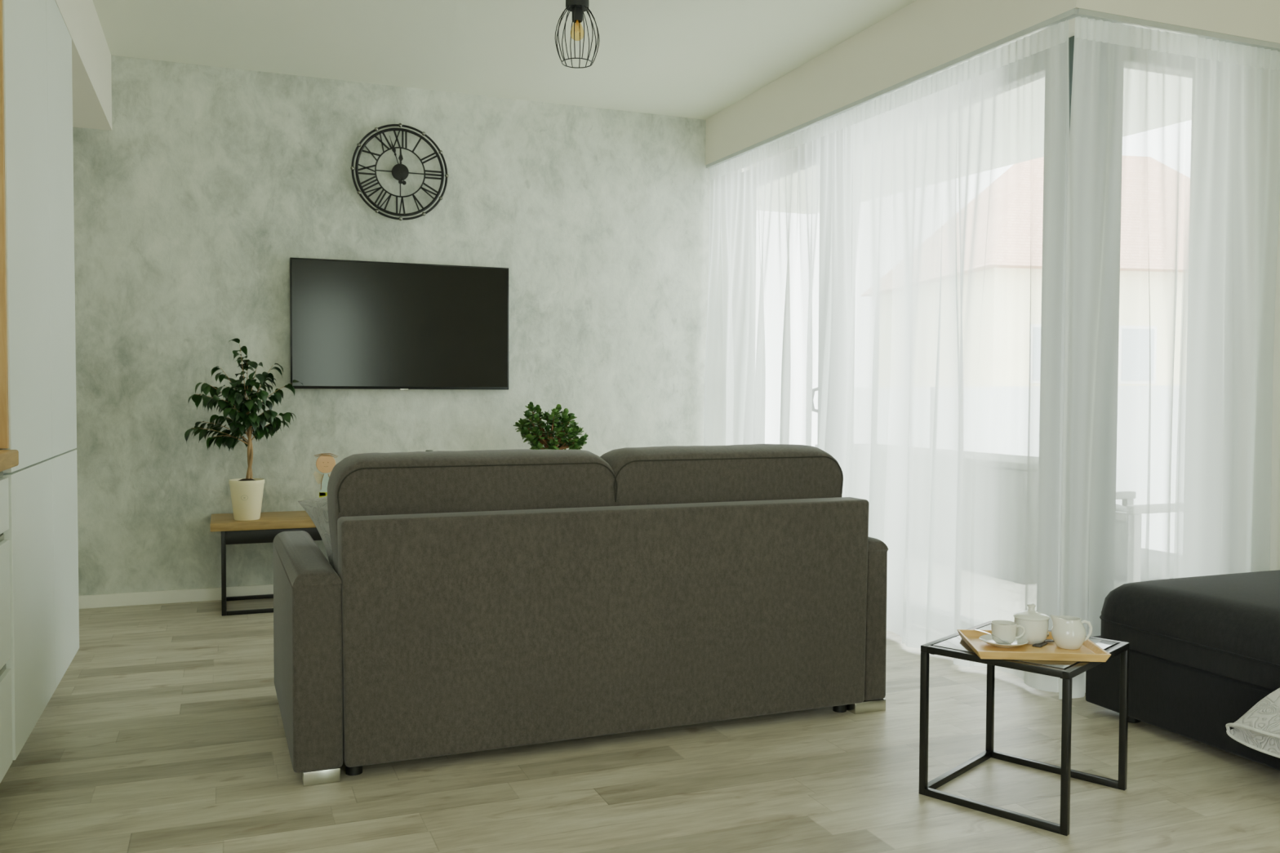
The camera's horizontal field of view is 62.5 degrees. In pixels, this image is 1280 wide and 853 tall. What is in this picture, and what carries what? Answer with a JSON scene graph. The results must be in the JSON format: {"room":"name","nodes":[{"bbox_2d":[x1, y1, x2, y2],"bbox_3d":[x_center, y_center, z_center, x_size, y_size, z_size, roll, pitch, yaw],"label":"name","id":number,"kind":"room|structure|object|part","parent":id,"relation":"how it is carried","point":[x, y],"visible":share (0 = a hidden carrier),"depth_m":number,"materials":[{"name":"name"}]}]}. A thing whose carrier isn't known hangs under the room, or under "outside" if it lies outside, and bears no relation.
{"room":"living room","nodes":[
{"label":"living room","id":0,"kind":"room"},
{"bbox_2d":[228,478,264,520],"bbox_3d":[-1.842,0.342,4.944,0.158,0.187,0.158,0,2,-21],"label":"pot","id":1,"kind":"object","parent":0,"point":[246,494],"depth_m":4.89,"materials":[{"name":"beige ceramic"}]},
{"bbox_2d":[72,55,725,595],"bbox_3d":[-1.301,-0.454,5.518,4.020,2.600,0.120,0,2,-21],"label":"wall","id":2,"kind":"structure","parent":0,"point":[191,213],"depth_m":5.32,"materials":[{"name":"paint"}]},
{"bbox_2d":[54,0,111,130],"bbox_3d":[-1.420,-1.452,1.417,0.614,0.350,7.363,0,2,-21],"label":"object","id":3,"kind":"structure","parent":2,"relation":"attached to","point":[91,80],"depth_m":4.32,"materials":[{"name":"white paint"}]},
{"bbox_2d":[78,584,273,608],"bbox_3d":[-1.329,0.817,5.477,3.720,0.062,0.014,0,2,-21],"label":"baseboard","id":4,"kind":"structure","parent":2,"relation":"attached to","point":[99,601],"depth_m":5.09,"materials":[{"name":"white wood"}]},
{"bbox_2d":[289,257,508,390],"bbox_3d":[-1.223,-0.513,5.443,1.108,0.654,0.059,0,2,-21],"label":"television","id":5,"kind":"object","parent":2,"relation":"attached to","point":[354,324],"visible":0.94,"depth_m":5.40,"materials":[{"name":"black plastic"}]},
{"bbox_2d":[350,123,448,221],"bbox_3d":[-1.233,-1.307,5.426,0.498,0.498,0.037,0,2,-21],"label":"wall clock","id":6,"kind":"object","parent":2,"relation":"attached to","point":[400,171],"visible":1,"depth_m":5.41,"materials":[{"name":"metal"}]},
{"bbox_2d":[705,0,995,165],"bbox_3d":[1.021,-1.575,5.006,0.415,0.308,2.463,0,2,-21],"label":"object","id":7,"kind":"structure","parent":2,"relation":"attached to","point":[922,36],"depth_m":4.60,"materials":[{"name":"white paint"}]},
{"bbox_2d":[706,8,1077,168],"bbox_3d":[0.910,-1.424,4.756,0.030,0.073,2.830,0,2,-21],"label":"rail","id":8,"kind":"object","parent":2,"relation":"attached to","point":[1068,15],"visible":1,"depth_m":4.22,"materials":[{"name":"metal"}]},
{"bbox_2d":[703,19,1069,692],"bbox_3d":[0.893,-0.286,4.795,0.154,2.306,2.778,0,2,-21],"label":"curtain","id":9,"kind":"object","parent":8,"relation":"hanging from","point":[883,209],"visible":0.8,"depth_m":4.28,"materials":[{"name":"white fabric"}]},
{"bbox_2d":[1004,49,1046,233],"bbox_3d":[1.259,-0.278,4.544,0.070,2.290,1.550,0,2,-21],"label":"window","id":10,"kind":"structure","parent":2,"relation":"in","point":[1039,58],"depth_m":3.93,"materials":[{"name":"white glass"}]},
{"bbox_2d":[92,0,916,119],"bbox_3d":[0.482,-1.692,2.156,4.900,0.100,7.563,0,2,-21],"label":"ceiling","id":11,"kind":"structure","parent":0,"point":[691,59],"depth_m":4.73,"materials":[{"name":"white paint"}]},
{"bbox_2d":[555,0,599,68],"bbox_3d":[-0.247,-1.569,4.151,0.172,0.278,0.176,0,2,-21],"label":"ceiling lamp","id":12,"kind":"object","parent":11,"relation":"attached to","point":[577,7],"visible":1,"depth_m":4.13,"materials":[{"name":"black metal"}]},
{"bbox_2d":[571,6,582,22],"bbox_3d":[-0.247,-1.620,4.150,0.043,0.054,0.043,0,2,-21],"label":"socket","id":13,"kind":"object","parent":12,"relation":"attached to","point":[579,15],"depth_m":4.13,"materials":[{"name":"black metal"}]},
{"bbox_2d":[0,598,1279,852],"bbox_3d":[0.471,0.997,2.241,4.900,0.080,7.563,0,2,-21],"label":"floor","id":14,"kind":"structure","parent":0,"point":[163,731],"depth_m":2.79,"materials":[{"name":"brown wood"}]},
{"bbox_2d":[0,471,12,782],"bbox_3d":[-1.639,0.536,2.039,0.591,0.835,0.900,0,2,-21],"label":"base cabinet","id":15,"kind":"object","parent":14,"relation":"on","point":[6,714],"visible":0.99,"depth_m":2.50,"materials":[{"name":"white paint"}]},
{"bbox_3d":[-1.371,0.200,2.131,0.019,0.125,0.895,0,2,-21],"label":"drawer","id":16,"kind":"part","parent":15,"relation":"part of","materials":[{"name":"white paint"}]},
{"bbox_3d":[-1.372,0.431,2.138,0.019,0.286,0.895,0,2,-21],"label":"drawer","id":17,"kind":"part","parent":15,"relation":"part of","materials":[{"name":"white paint"}]},
{"bbox_3d":[-1.373,0.717,2.147,0.019,0.230,0.895,0,2,-21],"label":"drawer","id":18,"kind":"part","parent":15,"relation":"part of","materials":[{"name":"white paint"}]},
{"bbox_2d":[0,449,18,471],"bbox_3d":[-1.630,0.092,2.027,0.617,0.040,0.918,0,2,-21],"label":"countertop","id":19,"kind":"structure","parent":15,"relation":"on","point":[9,459],"depth_m":2.46,"materials":[{"name":"brown wood"}]},
{"bbox_2d":[0,0,79,760],"bbox_3d":[-2.025,-0.201,3.008,0.594,2.246,1.236,0,2,-21],"label":"tall cabinet","id":20,"kind":"object","parent":14,"relation":"on","point":[38,409],"visible":0.9,"depth_m":2.94,"materials":[{"name":"white paint"}]},
{"bbox_3d":[-1.802,-0.624,2.427,0.590,1.360,0.018,0,2,-21],"label":"panel","id":21,"kind":"part","parent":20,"relation":"part of","materials":[{"name":"brown wood"}]},
{"bbox_3d":[-1.656,-0.607,2.845,0.020,1.421,0.652,0,2,-21],"label":"door","id":22,"kind":"part","parent":20,"relation":"part of","materials":[{"name":"white paint"}]},
{"bbox_3d":[-1.660,0.459,2.879,0.020,0.702,0.652,0,2,-21],"label":"door","id":23,"kind":"part","parent":20,"relation":"part of","materials":[{"name":"white paint"}]},
{"bbox_3d":[-1.879,-0.626,3.413,0.020,1.421,0.564,0,2,-21],"label":"door","id":24,"kind":"part","parent":20,"relation":"part of","materials":[{"name":"white paint"}]},
{"bbox_3d":[-1.883,0.440,3.446,0.020,0.702,0.564,0,2,-21],"label":"door","id":25,"kind":"part","parent":20,"relation":"part of","materials":[{"name":"white paint"}]},
{"bbox_2d":[210,511,322,615],"bbox_3d":[-1.067,0.639,5.347,2.050,0.427,0.410,0,2,-21],"label":"side table","id":26,"kind":"object","parent":14,"relation":"on","point":[263,530],"visible":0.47,"depth_m":4.88,"materials":[{"name":"brown wood"}]},
{"bbox_3d":[-1.905,0.672,4.829,0.020,0.388,0.020,0,2,-21],"label":"leg","id":27,"kind":"part","parent":26,"relation":"part of","materials":[{"name":"black metal"}]},
{"bbox_2d":[184,337,302,520],"bbox_3d":[-1.840,0.013,4.918,0.520,0.846,0.271,0,2,-21],"label":"potted ficus","id":28,"kind":"object","parent":26,"relation":"on","point":[246,494],"visible":1,"depth_m":4.89,"materials":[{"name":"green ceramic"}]},
{"bbox_3d":[-1.134,0.838,5.523,1.921,0.018,0.018,0,2,-21],"label":"floor rail","id":29,"kind":"part","parent":26,"relation":"part of","materials":[{"name":"black metal"}]},
{"bbox_3d":[-1.002,0.849,5.188,1.921,0.018,0.018,0,2,-21],"label":"floor rail","id":30,"kind":"part","parent":26,"relation":"part of","materials":[{"name":"black metal"}]},
{"bbox_2d":[313,453,337,497],"bbox_3d":[-1.526,0.280,5.128,0.116,0.302,0.050,0,2,-21],"label":"ornament","id":31,"kind":"object","parent":26,"relation":"on","point":[325,464],"visible":0.61,"depth_m":5.12,"materials":[{"name":"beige wood"}]},
{"bbox_2d":[512,401,588,449],"bbox_3d":[-0.465,0.146,5.537,0.387,0.552,0.259,0,2,-21],"label":"potted jade","id":32,"kind":"object","parent":26,"relation":"on","point":[538,437],"visible":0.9,"depth_m":5.48,"materials":[{"name":"green plant"}]},
{"bbox_2d":[273,444,888,786],"bbox_3d":[-0.211,0.485,3.469,1.835,0.860,0.914,0,2,-22],"label":"sofa","id":33,"kind":"object","parent":14,"relation":"on","point":[470,601],"visible":1,"depth_m":3.02,"materials":[{"name":"grey fabric"}]},
{"bbox_3d":[-1.006,0.624,3.157,0.126,0.524,0.900,0,2,-22],"label":"armrest","id":34,"kind":"part","parent":33,"relation":"part of","materials":[{"name":"grey fabric"}]},
{"bbox_2d":[297,496,333,568],"bbox_3d":[-0.852,0.302,3.239,0.376,0.364,0.143,-1,2,-27],"label":"pillow","id":35,"kind":"object","parent":33,"relation":"on","point":[317,509],"visible":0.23,"depth_m":3.16,"materials":[{"name":"grey fabric"}]},
{"bbox_2d":[327,448,616,574],"bbox_3d":[-0.491,0.278,3.121,0.831,0.418,0.254,0,2,-22],"label":"cushion","id":36,"kind":"object","parent":33,"relation":"on","point":[364,484],"depth_m":2.99,"materials":[{"name":"grey fabric"}]},
{"bbox_3d":[-0.044,0.564,3.110,1.628,0.654,0.119,0,2,-22],"label":"panel","id":37,"kind":"part","parent":33,"relation":"part of","materials":[{"name":"grey fabric"}]},
{"bbox_2d":[600,444,842,506],"bbox_3d":[0.244,0.269,3.420,0.823,0.422,0.254,0,2,-22],"label":"cushion","id":38,"kind":"object","parent":33,"relation":"on","point":[668,474],"depth_m":3.29,"materials":[{"name":"grey fabric"}]},
{"bbox_3d":[0.596,0.610,3.812,0.083,0.524,0.894,0,2,-22],"label":"armrest","id":39,"kind":"part","parent":33,"relation":"part of","materials":[{"name":"grey fabric"}]},
{"bbox_2d":[919,621,1129,835],"bbox_3d":[0.992,0.751,2.722,0.378,0.385,0.405,2,2,43],"label":"side table","id":40,"kind":"object","parent":14,"relation":"on","point":[953,646],"visible":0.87,"depth_m":2.69,"materials":[{"name":"black metal"}]},
{"bbox_3d":[0.728,0.760,2.703,0.017,0.367,0.017,2,2,43],"label":"leg","id":41,"kind":"part","parent":40,"relation":"part of","materials":[{"name":"black metal"}]},
{"bbox_3d":[0.859,0.931,2.850,0.017,0.017,0.371,2,2,43],"label":"floor rail","id":42,"kind":"part","parent":40,"relation":"part of","materials":[{"name":"black metal"}]},
{"bbox_3d":[0.992,0.752,2.987,0.017,0.367,0.017,2,2,43],"label":"leg","id":43,"kind":"part","parent":40,"relation":"part of","materials":[{"name":"black metal"}]},
{"bbox_3d":[0.859,0.939,2.586,0.344,0.017,0.017,2,2,43],"label":"floor rail","id":44,"kind":"part","parent":40,"relation":"part of","materials":[{"name":"black metal"}]},
{"bbox_3d":[0.993,0.568,2.716,0.378,0.017,0.405,2,2,43],"label":"frame","id":45,"kind":"part","parent":40,"relation":"part of","materials":[{"name":"black metal"}]},
{"bbox_2d":[956,629,1111,662],"bbox_3d":[0.980,0.550,2.650,0.311,0.021,0.239,0,2,5],"label":"serving tray","id":46,"kind":"object","parent":40,"relation":"on","point":[1089,651],"visible":0.75,"depth_m":2.60,"materials":[{"name":"brown wood"}]},
{"bbox_2d":[978,634,1028,648],"bbox_3d":[0.920,0.546,2.669,0.118,0.016,0.118,0,2,-21],"label":"saucer","id":47,"kind":"object","parent":46,"relation":"on","point":[987,638],"visible":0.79,"depth_m":2.66,"materials":[{"name":"white ceramic"}]},
{"bbox_2d":[974,629,1008,643],"bbox_3d":[0.887,0.530,2.664,0.019,0.020,0.092,-1,2,-42],"label":"teaspoon","id":48,"kind":"object","parent":47,"relation":"on","point":[1005,642],"visible":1,"depth_m":2.66,"materials":[{"name":"metal"}]},
{"bbox_2d":[991,620,1025,644],"bbox_3d":[0.926,0.521,2.672,0.076,0.050,0.062,-1,2,-31],"label":"coffee cup","id":49,"kind":"object","parent":47,"relation":"on","point":[1006,630],"visible":0.98,"depth_m":2.65,"materials":[{"name":"white ceramic"}]},
{"bbox_3d":[0.961,0.519,2.667,0.026,0.036,0.006,0,2,3],"label":"handle","id":50,"kind":"part","parent":49,"relation":"part of","materials":[{"name":"white ceramic"}]},
{"bbox_2d":[1013,603,1049,644],"bbox_3d":[1.003,0.503,2.704,0.089,0.099,0.089,0,2,-21],"label":"sugar bowl","id":51,"kind":"object","parent":46,"relation":"on","point":[1036,624],"visible":0.9,"depth_m":2.67,"materials":[{"name":"white ceramic"}]},
{"bbox_3d":[1.003,0.472,2.703,0.089,0.035,0.089,0,2,-21],"label":"lid","id":52,"kind":"part","parent":51,"relation":"part of","materials":[{"name":"white ceramic"}]},
{"bbox_2d":[1031,642,1047,647],"bbox_3d":[1.014,0.552,2.674,0.022,0.003,0.052,2,2,40],"label":"sachet","id":53,"kind":"object","parent":46,"relation":"on","point":[1037,645],"visible":0.86,"depth_m":2.67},
{"bbox_2d":[1043,639,1054,642],"bbox_3d":[1.032,0.548,2.701,0.052,0.003,0.022,0,2,-1],"label":"sachet","id":54,"kind":"object","parent":46,"relation":"on","point":[1046,640],"visible":0.56,"depth_m":2.69,"materials":[{"name":"white paper"}]},
{"bbox_2d":[1049,614,1093,649],"bbox_3d":[1.080,0.515,2.655,0.088,0.080,0.082,-1,2,-42],"label":"milk jug","id":55,"kind":"object","parent":46,"relation":"on","point":[1068,632],"visible":1,"depth_m":2.63,"materials":[{"name":"white ceramic"}]},
{"bbox_3d":[1.122,0.515,2.654,0.033,0.056,0.008,0,2,-1],"label":"handle","id":56,"kind":"part","parent":55,"relation":"part of","materials":[{"name":"white ceramic"}]},
{"bbox_3d":[1.124,0.931,2.869,0.344,0.017,0.017,2,2,43],"label":"floor rail","id":57,"kind":"part","parent":40,"relation":"part of","materials":[{"name":"black metal"}]},
{"bbox_3d":[0.992,0.768,2.457,0.017,0.367,0.017,2,2,43],"label":"leg","id":58,"kind":"part","parent":40,"relation":"part of","materials":[{"name":"black metal"}]},
{"bbox_3d":[1.257,0.760,2.741,0.017,0.367,0.017,2,2,43],"label":"leg","id":59,"kind":"part","parent":40,"relation":"part of","materials":[{"name":"black metal"}]},
{"bbox_2d":[1085,569,1279,770],"bbox_3d":[2.243,0.722,2.725,0.994,0.454,1.885,0,2,-21],"label":"bed","id":60,"kind":"object","parent":14,"relation":"on","point":[1204,651],"visible":0.96,"depth_m":3.08,"materials":[{"name":"black fabric"}]},
{"bbox_3d":[2.248,0.600,2.715,0.989,0.210,1.871,0,2,-21],"label":"mattress","id":61,"kind":"part","parent":60,"relation":"part of","materials":[{"name":"black fabric"}]},
{"bbox_2d":[1225,688,1279,758],"bbox_3d":[1.947,0.660,2.439,0.512,0.396,0.975,0,2,-21],"label":"pillow","id":62,"kind":"object","parent":60,"relation":"on","point":[1258,729],"visible":1,"depth_m":2.73,"materials":[{"name":"white fabric"}]},
{"bbox_2d":[994,577,1022,622],"bbox_3d":[1.725,0.957,6.391,2.130,0.150,4.630,0,2,-21],"label":"trim","id":63,"kind":"structure","parent":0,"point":[1007,594],"depth_m":5.56,"materials":[{"name":"tile"}]},
{"bbox_2d":[994,453,1025,583],"bbox_3d":[1.992,0.515,7.110,0.520,0.690,2.280,0,2,-21],"label":"storage bench","id":64,"kind":"object","parent":63,"relation":"on","point":[1009,469],"visible":0.06,"depth_m":6.09,"materials":[{"name":"white"}]},
{"bbox_2d":[991,385,1166,551],"bbox_3d":[2.542,0.313,6.623,0.050,1.130,4.513,0,2,-21],"label":"balcony railing","id":65,"kind":"object","parent":63,"relation":"on","point":[1009,402],"visible":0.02,"depth_m":5.91,"materials":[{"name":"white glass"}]},
{"bbox_3d":[2.339,0.256,7.141,0.012,1.050,1.080,0,2,-21],"label":"panel","id":66,"kind":"part","parent":65,"relation":"part of","materials":[{"name":"clear glass"}]},
{"bbox_3d":[2.748,0.290,6.099,0.012,1.050,1.080,0,2,-21],"label":"panel","id":67,"kind":"part","parent":65,"relation":"part of","materials":[{"name":"clear glass"}]},
{"bbox_2d":[1136,503,1164,582],"bbox_3d":[2.562,0.643,5.511,0.630,0.540,0.630,0,2,-21],"label":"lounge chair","id":68,"kind":"object","parent":63,"relation":"on","point":[1155,557],"visible":0.07,"depth_m":5.22,"materials":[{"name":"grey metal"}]},
{"bbox_3d":[2.408,0.674,5.140,0.050,0.500,0.040,0,2,-21],"label":"leg","id":69,"kind":"part","parent":68,"relation":"part of","materials":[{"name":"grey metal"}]},
{"bbox_3d":[2.669,0.402,5.234,0.630,0.040,0.050,0,2,-21],"label":"armrest","id":70,"kind":"part","parent":68,"relation":"part of","materials":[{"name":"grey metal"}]},
{"bbox_3d":[2.562,0.788,5.516,0.570,0.050,0.540,0,2,-21],"label":"seat frame","id":71,"kind":"part","parent":68,"relation":"part of","materials":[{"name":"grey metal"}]},
{"bbox_3d":[2.585,0.713,5.523,0.520,0.102,0.522,0,2,-21],"label":"seat","id":72,"kind":"part","parent":68,"relation":"part of","materials":[{"name":"white"}]},
{"bbox_2d":[1068,35,1111,634],"bbox_3d":[1.583,-0.287,3.773,0.150,2.400,0.120,0,2,-21],"label":"trim","id":73,"kind":"structure","parent":0,"point":[1071,40],"depth_m":3.71,"materials":[{"name":"white"}]},
{"bbox_2d":[999,69,1186,167],"bbox_3d":[1.740,-1.759,6.378,1.930,0.180,4.500,0,2,-21],"label":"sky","id":74,"kind":"structure","parent":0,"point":[1038,104],"depth_m":5.67,"materials":[{"name":"white"}]},
{"bbox_2d":[1270,200,1279,570],"bbox_3d":[3.184,-0.322,1.897,0.120,2.600,4.820,0,2,-21],"label":"wall","id":75,"kind":"structure","parent":0,"point":[1275,477],"depth_m":3.88,"materials":[{"name":"white paint"}]},
{"bbox_2d":[1109,46,1154,462],"bbox_3d":[1.966,-0.255,3.920,0.660,2.290,0.070,0,2,-21],"label":"window","id":76,"kind":"structure","parent":75,"relation":"in","point":[1114,351],"depth_m":3.78,"materials":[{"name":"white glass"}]},
{"bbox_2d":[995,0,1279,51],"bbox_3d":[1.821,-1.530,3.791,1.015,0.315,0.385,0,2,-21],"label":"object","id":77,"kind":"structure","parent":75,"relation":"attached to","point":[1259,20],"depth_m":3.65,"materials":[{"name":"white paint"}]},
{"bbox_2d":[1071,8,1279,51],"bbox_3d":[1.889,-1.356,3.629,1.000,0.018,0.030,0,2,-21],"label":"rail","id":78,"kind":"object","parent":77,"relation":"attached to","point":[1098,15],"visible":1,"depth_m":3.59,"materials":[{"name":"metal"}]},
{"bbox_2d":[1058,16,1279,698],"bbox_3d":[1.865,-0.220,3.665,1.007,2.250,0.068,0,2,-21],"label":"curtain","id":79,"kind":"object","parent":78,"relation":"hanging from","point":[1219,190],"visible":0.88,"depth_m":3.64,"materials":[{"name":"white fabric"}]},
{"label":"outside","id":80,"kind":"structure","parent":0,"visible":0},
{"bbox_3d":[-9.472,5.096,65.244,150.000,0.300,112.000,0,2,-21],"label":"floor","id":81,"kind":"structure","parent":80,"visible":0},
{"bbox_2d":[991,155,1166,386],"bbox_3d":[12.247,-0.633,28.981,10.000,13.600,8.000,0,2,-9],"label":"house","id":82,"kind":"structure","parent":81,"relation":"on","point":[1012,256],"depth_m":25.24,"materials":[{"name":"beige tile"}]},
{"bbox_3d":[9.676,-1.717,24.933,0.840,1.240,0.030,0,2,-9],"label":"pane","id":83,"kind":"part","parent":82,"relation":"part of","materials":[{"name":"white glass"}]},
{"bbox_3d":[11.945,-1.720,25.311,0.840,1.240,0.030,0,2,-9],"label":"pane","id":84,"kind":"part","parent":82,"relation":"part of","materials":[{"name":"white glass"}]}
]}

